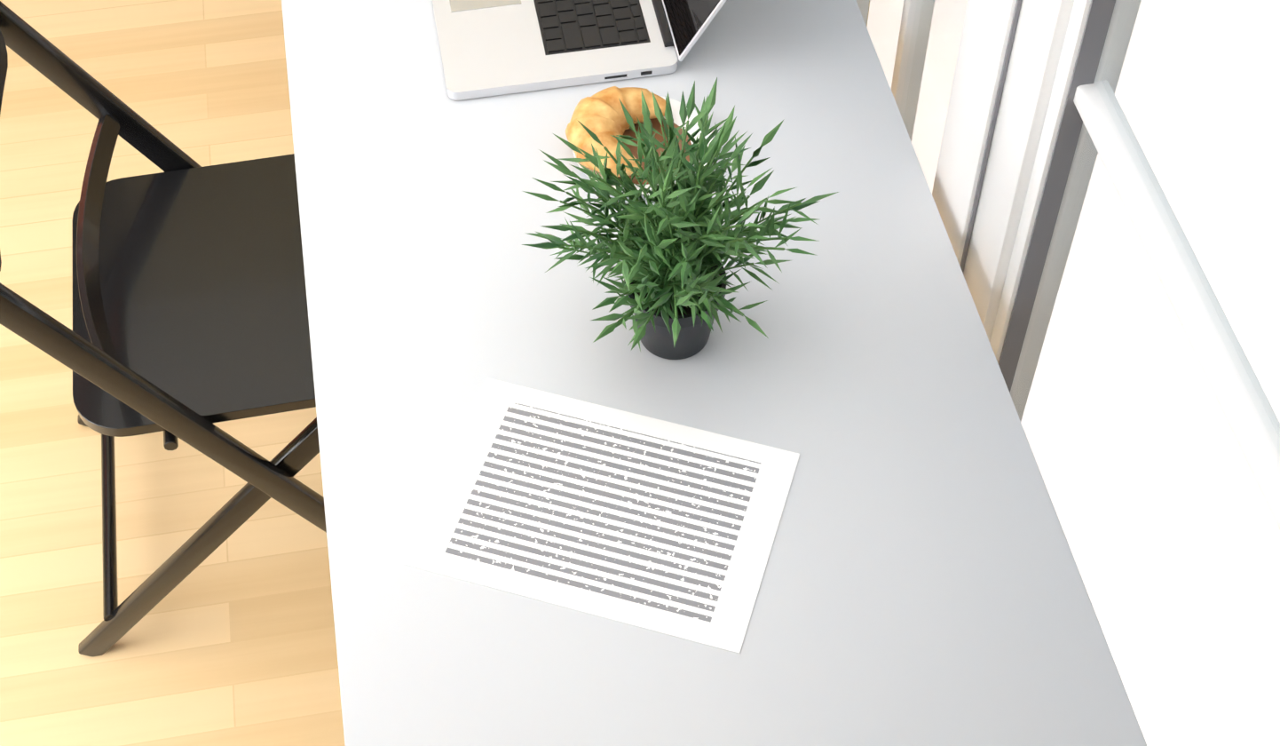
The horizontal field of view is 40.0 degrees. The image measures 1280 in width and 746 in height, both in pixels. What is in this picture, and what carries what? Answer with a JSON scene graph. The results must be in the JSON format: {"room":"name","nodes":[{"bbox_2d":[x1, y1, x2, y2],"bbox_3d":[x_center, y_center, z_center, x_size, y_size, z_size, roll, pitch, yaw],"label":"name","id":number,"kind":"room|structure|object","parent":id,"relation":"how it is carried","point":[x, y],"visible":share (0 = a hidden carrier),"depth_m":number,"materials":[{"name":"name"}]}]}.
{"room":"home office","nodes":[
{"label":"home office","id":0,"kind":"room"},
{"bbox_2d":[0,0,345,745],"bbox_3d":[-1.416,1.056,1.810,3.950,0.100,5.850,-8,52,-6],"label":"floor","id":1,"kind":"structure","parent":0,"point":[231,639],"depth_m":2.43,"materials":[{"name":"brown wood"}]},
{"bbox_2d":[0,0,326,655],"bbox_3d":[-0.517,-0.070,2.110,0.503,0.827,0.431,-9,53,-7],"label":"chair","id":2,"kind":"object","parent":1,"relation":"on","point":[190,319],"visible":0.69,"depth_m":2.05,"materials":[{"name":"black"}]},
{"bbox_2d":[281,0,1147,745],"bbox_3d":[-0.045,-0.041,2.131,0.628,0.740,1.750,-8,52,-6],"label":"desk","id":3,"kind":"object","parent":1,"relation":"on","point":[922,582],"visible":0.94,"depth_m":1.61,"materials":[{"name":"white"}]},
{"bbox_2d":[432,0,726,100],"bbox_3d":[-0.048,-0.521,1.890,0.378,0.231,0.359,-8,52,-6],"label":"laptop","id":4,"kind":"object","parent":3,"relation":"on","point":[487,48],"visible":1,"depth_m":1.89,"materials":[{"name":"silver metal"}]},
{"bbox_2d":[402,377,799,653],"bbox_3d":[-0.030,0.117,1.537,0.297,0.001,0.210,13,53,10],"label":"paper","id":5,"kind":"object","parent":3,"relation":"on","point":[646,522],"visible":1,"depth_m":1.53,"materials":[{"name":"white paper"}]},
{"bbox_2d":[565,86,712,195],"bbox_3d":[0.001,-0.239,1.785,0.150,0.049,0.144,16,54,12],"label":"croissant","id":6,"kind":"object","parent":3,"relation":"on","point":[600,114],"visible":0.56,"depth_m":1.78,"materials":[{"name":"orange food"}]},
{"bbox_2d":[521,77,838,359],"bbox_3d":[0.034,-0.121,1.553,0.277,0.269,0.270,-8,52,-6],"label":"plant","id":7,"kind":"object","parent":3,"relation":"on","point":[670,248],"visible":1,"depth_m":1.52,"materials":[{"name":"green plant"}]},
{"bbox_3d":[0.485,0.012,0.909,0.110,2.600,5.700,-8,52,-6],"label":"wall","id":8,"kind":"structure","parent":0,"visible":0},
{"bbox_2d":[856,0,1279,745],"bbox_3d":[0.438,0.086,1.073,0.133,2.250,2.500,-8,52,-6],"label":"window","id":9,"kind":"structure","parent":8,"relation":"attached to","point":[1036,122],"depth_m":1.53,"materials":[{"name":"white plastic"}]},
{"label":"outside","id":10,"kind":"structure","parent":0,"visible":0},
{"bbox_2d":[867,0,1279,745],"bbox_3d":[1.194,0.152,2.537,1.600,0.100,5.200,-8,52,-6],"label":"sky","id":11,"kind":"structure","parent":10,"point":[1199,440],"depth_m":2.58,"materials":[{"name":"white"}]}
]}

